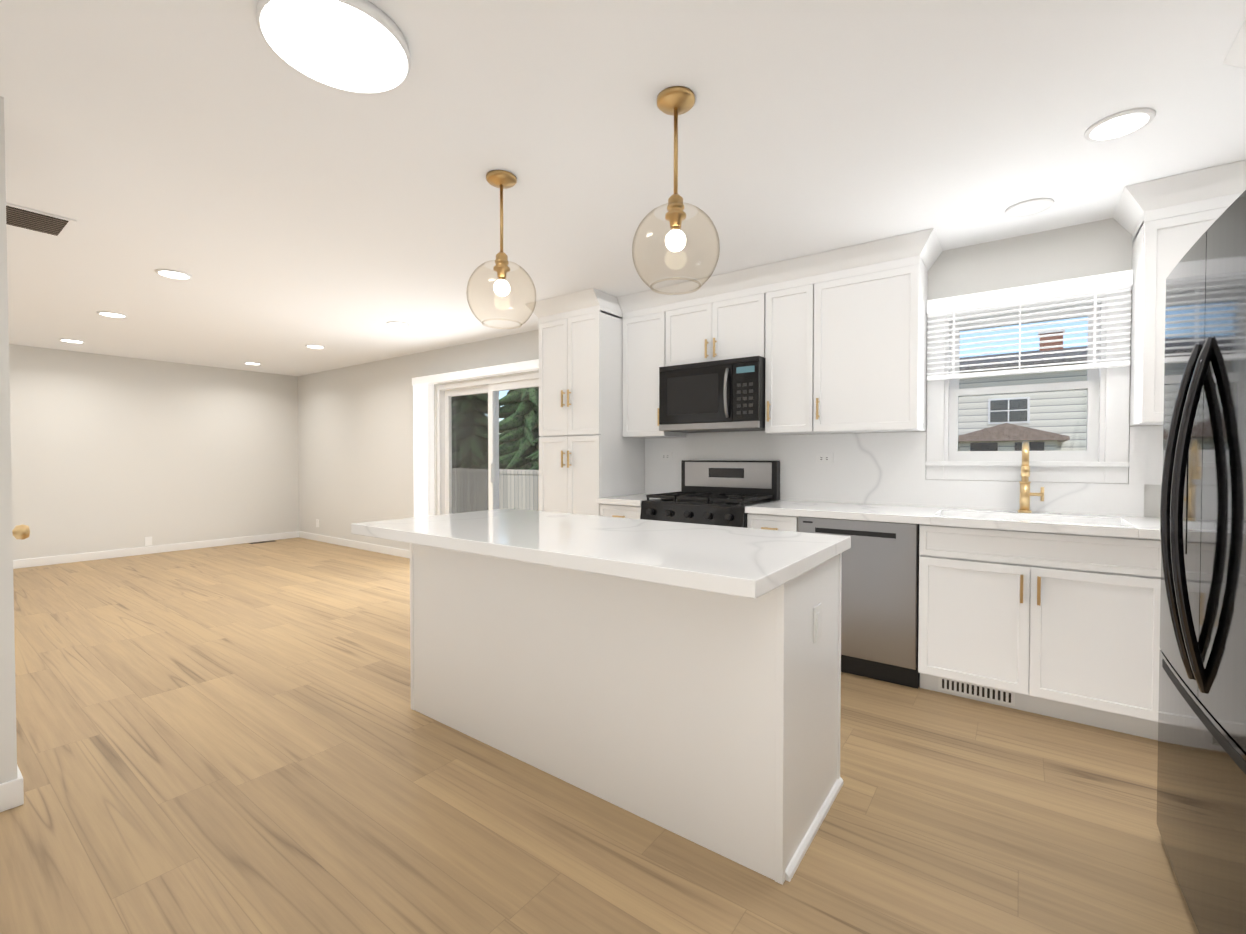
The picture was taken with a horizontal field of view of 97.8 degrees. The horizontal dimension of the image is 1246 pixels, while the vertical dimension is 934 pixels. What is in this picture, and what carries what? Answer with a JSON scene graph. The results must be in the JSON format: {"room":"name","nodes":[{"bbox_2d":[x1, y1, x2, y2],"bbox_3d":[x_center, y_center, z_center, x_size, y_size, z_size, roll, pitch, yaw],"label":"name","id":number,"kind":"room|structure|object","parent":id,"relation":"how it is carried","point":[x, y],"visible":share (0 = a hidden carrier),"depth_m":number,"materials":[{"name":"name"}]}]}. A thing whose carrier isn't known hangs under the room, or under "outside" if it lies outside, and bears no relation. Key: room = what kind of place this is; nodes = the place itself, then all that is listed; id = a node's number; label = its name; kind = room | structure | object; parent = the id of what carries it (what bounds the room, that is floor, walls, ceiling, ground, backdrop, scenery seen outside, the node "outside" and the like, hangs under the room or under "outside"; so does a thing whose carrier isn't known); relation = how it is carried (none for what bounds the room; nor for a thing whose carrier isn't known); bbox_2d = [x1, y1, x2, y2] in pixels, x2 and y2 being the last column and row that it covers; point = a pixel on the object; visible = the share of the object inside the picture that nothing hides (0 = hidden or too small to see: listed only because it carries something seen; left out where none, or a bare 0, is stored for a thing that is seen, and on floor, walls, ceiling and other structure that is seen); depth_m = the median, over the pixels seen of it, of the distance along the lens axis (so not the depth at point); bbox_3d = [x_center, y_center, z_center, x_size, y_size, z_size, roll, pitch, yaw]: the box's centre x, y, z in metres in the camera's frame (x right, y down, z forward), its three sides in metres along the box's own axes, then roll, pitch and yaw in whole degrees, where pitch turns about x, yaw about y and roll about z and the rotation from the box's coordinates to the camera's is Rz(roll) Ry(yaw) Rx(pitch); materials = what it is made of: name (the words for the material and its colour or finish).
{"room":"kitchen","nodes":[
{"label":"kitchen","id":0,"kind":"room"},
{"bbox_2d":[0,96,23,783],"bbox_3d":[-2.685,-0.029,1.192,0.120,2.440,1.780,1,1,36],"label":"wall","id":1,"kind":"structure","parent":0,"point":[11,548],"depth_m":1.87,"materials":[{"name":"beige paint"}]},
{"bbox_2d":[0,768,23,811],"bbox_3d":[-2.638,1.144,1.168,0.016,0.095,1.823,1,1,36],"label":"baseboard","id":2,"kind":"structure","parent":1,"relation":"attached to","point":[11,792],"depth_m":1.88,"materials":[{"name":"white wood"}]},
{"bbox_2d":[12,524,29,539],"bbox_3d":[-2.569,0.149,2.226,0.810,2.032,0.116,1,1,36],"label":"door knob","id":3,"kind":"structure","parent":1,"relation":"in","point":[22,532],"depth_m":2.04,"materials":[{"name":"gold metal"}]},
{"bbox_2d":[20,345,299,558],"bbox_3d":[-6.538,-0.115,6.162,0.150,2.440,5.250,1,1,36],"label":"wall","id":4,"kind":"structure","parent":0,"point":[100,452],"depth_m":6.82,"materials":[{"name":"beige paint"}]},
{"bbox_2d":[13,531,299,568],"bbox_3d":[-6.477,0.998,6.125,0.016,0.215,5.290,1,1,36],"label":"baseboard","id":5,"kind":"structure","parent":4,"relation":"attached to","point":[51,560],"depth_m":6.81,"materials":[{"name":"white wood"}]},
{"bbox_2d":[0,537,1198,933],"bbox_3d":[-2.449,1.207,3.179,10.300,0.100,5.590,1,1,36],"label":"floor","id":6,"kind":"structure","parent":0,"point":[236,739],"depth_m":1.89,"materials":[{"name":"brown wood"}]},
{"bbox_2d":[249,540,274,543],"bbox_3d":[-5.149,1.075,7.776,0.110,0.004,0.320,1,1,36],"label":"floor vent","id":7,"kind":"object","parent":6,"relation":"in","point":[262,542],"visible":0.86,"depth_m":7.73,"materials":[{"name":"grey metal"}]},
{"bbox_2d":[537,300,644,515],"bbox_3d":[-0.249,-0.033,4.445,0.626,2.335,0.607,1,1,36],"label":"tall cabinet","id":8,"kind":"object","parent":6,"relation":"on","point":[584,458],"depth_m":4.17,"materials":[{"name":"white paint"}]},
{"bbox_2d":[600,502,641,518],"bbox_3d":[0.164,0.702,4.156,0.387,0.875,0.607,1,1,36],"label":"base cabinet","id":9,"kind":"object","parent":6,"relation":"on","point":[634,512],"depth_m":3.90,"materials":[{"name":"white paint"}]},
{"bbox_2d":[597,494,659,505],"bbox_3d":[0.154,0.245,4.134,0.387,0.040,0.642,1,1,36],"label":"countertop","id":10,"kind":"structure","parent":9,"relation":"on","point":[636,499],"depth_m":3.94,"materials":[{"name":"white stone"}]},
{"bbox_2d":[410,544,842,884],"bbox_3d":[-0.099,0.734,2.319,1.842,0.875,0.619,1,1,36],"label":"kitchen island","id":11,"kind":"object","parent":6,"relation":"on","point":[681,679],"depth_m":1.84,"materials":[{"name":"white paint"}]},
{"bbox_2d":[351,508,850,599],"bbox_3d":[-0.179,0.276,2.213,1.884,0.045,0.900,1,1,36],"label":"island countertop","id":12,"kind":"structure","parent":11,"relation":"on","point":[745,563],"depth_m":1.85,"materials":[{"name":"white stone"}]},
{"bbox_2d":[640,460,779,527],"bbox_3d":[0.593,0.542,3.762,0.757,1.170,0.687,1,1,36],"label":"range","id":13,"kind":"object","parent":6,"relation":"on","point":[719,492],"visible":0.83,"depth_m":3.77,"materials":[{"name":"black metal"}]},
{"bbox_2d":[747,514,797,531],"bbox_3d":[1.065,0.714,3.497,0.309,0.875,0.607,1,1,36],"label":"base cabinet","id":14,"kind":"object","parent":6,"relation":"on","point":[757,521],"depth_m":3.24,"materials":[{"name":"white paint"}]},
{"bbox_2d":[798,516,919,688],"bbox_3d":[1.437,0.721,3.213,0.616,0.871,0.604,1,1,36],"label":"dishwasher","id":15,"kind":"object","parent":6,"relation":"on","point":[880,601],"visible":0.65,"depth_m":2.90,"materials":[{"name":"silver metal"}]},
{"bbox_2d":[918,526,1160,739],"bbox_3d":[2.065,0.727,2.765,0.918,0.875,0.607,1,1,36],"label":"base cabinet","id":16,"kind":"object","parent":6,"relation":"on","point":[1042,598],"depth_m":2.49,"materials":[{"name":"white paint"}]},
{"bbox_2d":[745,498,1160,541],"bbox_3d":[1.942,0.268,2.825,2.509,0.040,0.642,1,1,36],"label":"countertop","id":17,"kind":"structure","parent":16,"relation":"on","point":[1131,526],"depth_m":2.79,"materials":[{"name":"white stone"}]},
{"bbox_2d":[1017,441,1044,513],"bbox_3d":[2.146,0.054,2.857,0.113,0.386,0.220,1,1,36],"label":"faucet","id":18,"kind":"object","parent":17,"relation":"on","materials":[{"name":"gold metal"}]},
{"bbox_2d":[957,514,1120,525],"bbox_3d":[2.016,0.381,2.729,0.784,0.207,0.414,1,1,36],"label":"sink","id":19,"kind":"object","parent":17,"relation":"in","point":[958,515],"depth_m":2.83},
{"bbox_2d":[1157,190,1245,933],"bbox_3d":[1.731,0.302,1.161,0.829,1.780,0.912,1,1,36],"label":"fridge","id":20,"kind":"object","parent":6,"relation":"on","point":[1201,796],"visible":1,"depth_m":1.32,"materials":[{"name":"black metal"}]},
{"bbox_2d":[0,0,1245,375],"bbox_3d":[-2.449,-1.333,3.135,10.300,0.100,5.590,1,1,36],"label":"ceiling","id":21,"kind":"structure","parent":0,"point":[252,182],"depth_m":2.16,"materials":[{"name":"white paint"}]},
{"bbox_2d":[6,203,76,237],"bbox_3d":[-3.159,-1.268,2.658,0.360,0.011,0.640,1,1,36],"label":"ceiling vent","id":22,"kind":"object","parent":21,"relation":"in","point":[21,217],"visible":1,"depth_m":2.80,"materials":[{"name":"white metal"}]},
{"bbox_2d":[59,339,84,342],"bbox_3d":[-5.784,-1.323,5.707,0.195,0.008,0.195,0,1,-9],"label":"recessed light","id":23,"kind":"object","parent":21,"relation":"in","point":[65,340],"depth_m":5.69,"materials":[{"name":"white"}]},
{"bbox_2d":[97,311,127,317],"bbox_3d":[-4.373,-1.304,4.655,0.195,0.008,0.195,0,1,-9],"label":"recessed light","id":24,"kind":"object","parent":21,"relation":"in","point":[105,313],"depth_m":4.63,"materials":[{"name":"white plastic"}]},
{"bbox_2d":[155,269,191,279],"bbox_3d":[-3.002,-1.286,3.633,0.195,0.008,0.195,0,1,-9],"label":"recessed light","id":25,"kind":"object","parent":21,"relation":"in","point":[169,273],"depth_m":3.62,"materials":[{"name":"white"}]},
{"bbox_2d":[244,362,261,364],"bbox_3d":[-4.819,-1.347,7.076,0.195,0.008,0.195,0,1,-9],"label":"recessed light","id":26,"kind":"object","parent":21,"relation":"in","point":[251,363],"depth_m":7.05,"materials":[{"name":"white"}]},
{"bbox_2d":[305,344,324,348],"bbox_3d":[-3.396,-1.328,5.997,0.195,0.008,0.195,0,1,-9],"label":"recessed light","id":27,"kind":"object","parent":21,"relation":"in","point":[309,345],"depth_m":5.97,"materials":[{"name":"white plastic"}]},
{"bbox_2d":[256,0,410,92],"bbox_3d":[-0.832,-1.235,1.587,0.396,0.040,0.396,1,1,36],"label":"recessed light","id":28,"kind":"object","parent":21,"relation":"in","point":[360,46],"visible":1,"depth_m":1.55,"materials":[{"name":"white plastic"}]},
{"bbox_2d":[387,321,408,326],"bbox_3d":[-2.067,-1.310,4.994,0.195,0.008,0.195,0,1,-9],"label":"recessed light","id":29,"kind":"object","parent":21,"relation":"in","point":[392,323],"depth_m":4.98,"materials":[{"name":"white"}]},
{"bbox_2d":[466,170,535,328],"bbox_3d":[-0.533,-0.948,2.389,0.300,0.641,0.300,1,1,36],"label":"pendant light","id":30,"kind":"object","parent":21,"relation":"hanging from","point":[501,179],"visible":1,"depth_m":2.37,"materials":[{"name":"clear glass"}]},
{"bbox_2d":[632,86,719,294],"bbox_3d":[0.181,-0.939,1.867,0.300,0.641,0.300,1,1,36],"label":"pendant light","id":31,"kind":"object","parent":21,"relation":"hanging from","point":[675,101],"visible":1,"depth_m":1.85,"materials":[{"name":"clear glass"}]},
{"bbox_2d":[1005,198,1053,216],"bbox_3d":[1.992,-1.270,2.667,0.195,0.008,0.195,0,1,-9],"label":"recessed light","id":32,"kind":"object","parent":21,"relation":"in","point":[1033,206],"depth_m":2.65,"materials":[{"name":"white plastic"}]},
{"bbox_2d":[1084,108,1155,141],"bbox_3d":[1.829,-1.258,2.005,0.195,0.008,0.195,0,1,-9],"label":"recessed light","id":33,"kind":"object","parent":21,"relation":"in","point":[1119,124],"depth_m":1.99,"materials":[{"name":"white plastic"}]},
{"bbox_2d":[296,218,1162,549],"bbox_3d":[-0.842,-0.101,5.351,10.300,2.440,0.150,1,1,36],"label":"wall","id":34,"kind":"structure","parent":0,"point":[354,424],"depth_m":6.62,"materials":[{"name":"beige paint"}]},
{"bbox_2d":[296,519,409,557],"bbox_3d":[-3.650,0.929,7.324,3.080,0.310,0.013,1,1,36],"label":"baseboard","id":35,"kind":"structure","parent":34,"relation":"attached to","point":[333,540],"depth_m":7.25,"materials":[{"name":"white wood"}]},
{"bbox_2d":[412,359,538,516],"bbox_3d":[-1.545,0.030,5.714,2.200,2.105,0.091,1,1,36],"label":"vertical blind","id":36,"kind":"object","parent":34,"relation":"attached to","point":[423,427],"visible":0.67,"depth_m":6.18,"materials":[{"name":"white plastic"}]},
{"bbox_2d":[437,373,538,514],"bbox_3d":[-1.359,0.097,5.733,1.800,2.030,0.130,1,1,36],"label":"slider","id":37,"kind":"object","parent":34,"relation":"attached to","point":[491,388],"visible":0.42,"depth_m":5.97,"materials":[{"name":"white"}]},
{"bbox_2d":[621,304,685,439],"bbox_3d":[0.247,-0.716,4.244,0.387,0.963,0.327,1,1,36],"label":"upper cabinet","id":38,"kind":"object","parent":34,"relation":"attached to","point":[642,329],"depth_m":4.13,"materials":[{"name":"white paint"}]},
{"bbox_2d":[665,284,764,366],"bbox_3d":[0.713,-0.958,3.898,0.757,0.467,0.327,1,1,36],"label":"upper cabinet","id":39,"kind":"object","parent":34,"relation":"attached to","point":[729,324],"depth_m":3.75,"materials":[{"name":"white paint"}]},
{"bbox_2d":[659,356,764,432],"bbox_3d":[0.671,-0.489,3.850,0.755,0.459,0.468,1,1,36],"label":"microwave","id":40,"kind":"object","parent":39,"relation":"attached to","point":[727,395],"visible":1,"depth_m":3.68,"materials":[{"name":"black metal"}]},
{"bbox_2d":[765,272,808,434],"bbox_3d":[1.148,-0.704,3.584,0.311,0.963,0.327,1,1,36],"label":"upper cabinet","id":41,"kind":"object","parent":34,"relation":"attached to","point":[787,300],"depth_m":3.47,"materials":[{"name":"white paint"}]},
{"bbox_2d":[809,252,928,433],"bbox_3d":[1.506,-0.699,3.322,0.577,0.963,0.327,1,1,36],"label":"upper cabinet","id":42,"kind":"object","parent":34,"relation":"attached to","point":[836,339],"depth_m":3.19,"materials":[{"name":"white paint"}]},
{"bbox_2d":[645,432,1144,517],"bbox_3d":[1.397,0.007,3.610,3.007,0.454,0.012,1,1,36],"label":"backsplash","id":43,"kind":"structure","parent":34,"relation":"attached to","point":[883,469],"depth_m":3.48,"materials":[{"name":"white stone"}]},
{"bbox_2d":[949,307,1099,461],"bbox_3d":[2.258,-0.447,3.095,0.680,0.830,0.072,1,1,36],"label":"window unit","id":44,"kind":"structure","parent":34,"relation":"in","point":[1090,385],"depth_m":3.05,"materials":[{"name":"white"}]},
{"bbox_2d":[927,270,1132,380],"bbox_3d":[2.172,-0.746,2.974,0.896,0.468,0.064,1,1,36],"label":"window blind","id":45,"kind":"object","parent":44,"relation":"attached to","point":[1093,285],"visible":1,"depth_m":2.93,"materials":[{"name":"white plastic"}]},
{"bbox_2d":[926,288,1130,483],"bbox_3d":[2.232,-0.446,3.060,0.900,1.050,0.185,1,1,36],"label":"window frame","id":46,"kind":"structure","parent":34,"relation":"attached to","point":[1112,466],"depth_m":2.90,"materials":[{"name":"white wood"}]},
{"bbox_2d":[1113,160,1245,425],"bbox_3d":[2.707,-0.735,2.396,0.789,1.066,0.402,1,1,36],"label":"upper cabinet","id":47,"kind":"object","parent":34,"relation":"attached to","point":[1167,222],"visible":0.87,"depth_m":2.46,"materials":[{"name":"white paint"}]},
{"bbox_2d":[1223,19,1245,68],"bbox_3d":[1.821,-0.926,1.075,0.662,0.638,1.060,1,1,36],"label":"upper cabinet","id":48,"kind":"object","parent":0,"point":[1236,56],"visible":1,"depth_m":1.62,"materials":[{"name":"white paint"}]},
{"label":"outside","id":49,"kind":"structure","parent":0,"visible":0},
{"bbox_3d":[10.905,1.360,31.618,70.000,0.200,56.050,1,1,36],"label":"ground","id":50,"kind":"structure","parent":49,"visible":0},
{"bbox_2d":[452,468,538,513],"bbox_3d":[-3.796,0.802,14.911,20.000,1.500,0.080,1,1,36],"label":"boards","id":51,"kind":"object","parent":50,"relation":"on","point":[522,499],"depth_m":14.31,"materials":[{"name":"grey wood"}]},
{"bbox_2d":[451,387,539,508],"bbox_3d":[-2.898,-3.135,18.638,14.938,9.278,7.577,1,1,36],"label":"conifers","id":52,"kind":"object","parent":50,"relation":"on","point":[521,400],"depth_m":16.58,"materials":[{"name":"green plant"}]},
{"bbox_2d":[958,329,1086,450],"bbox_3d":[10.990,-1.077,14.253,18.200,5.280,10.700,1,1,36],"label":"neighboring house","id":53,"kind":"structure","parent":50,"relation":"on","point":[1005,420],"depth_m":12.59,"materials":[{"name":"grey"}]}
]}

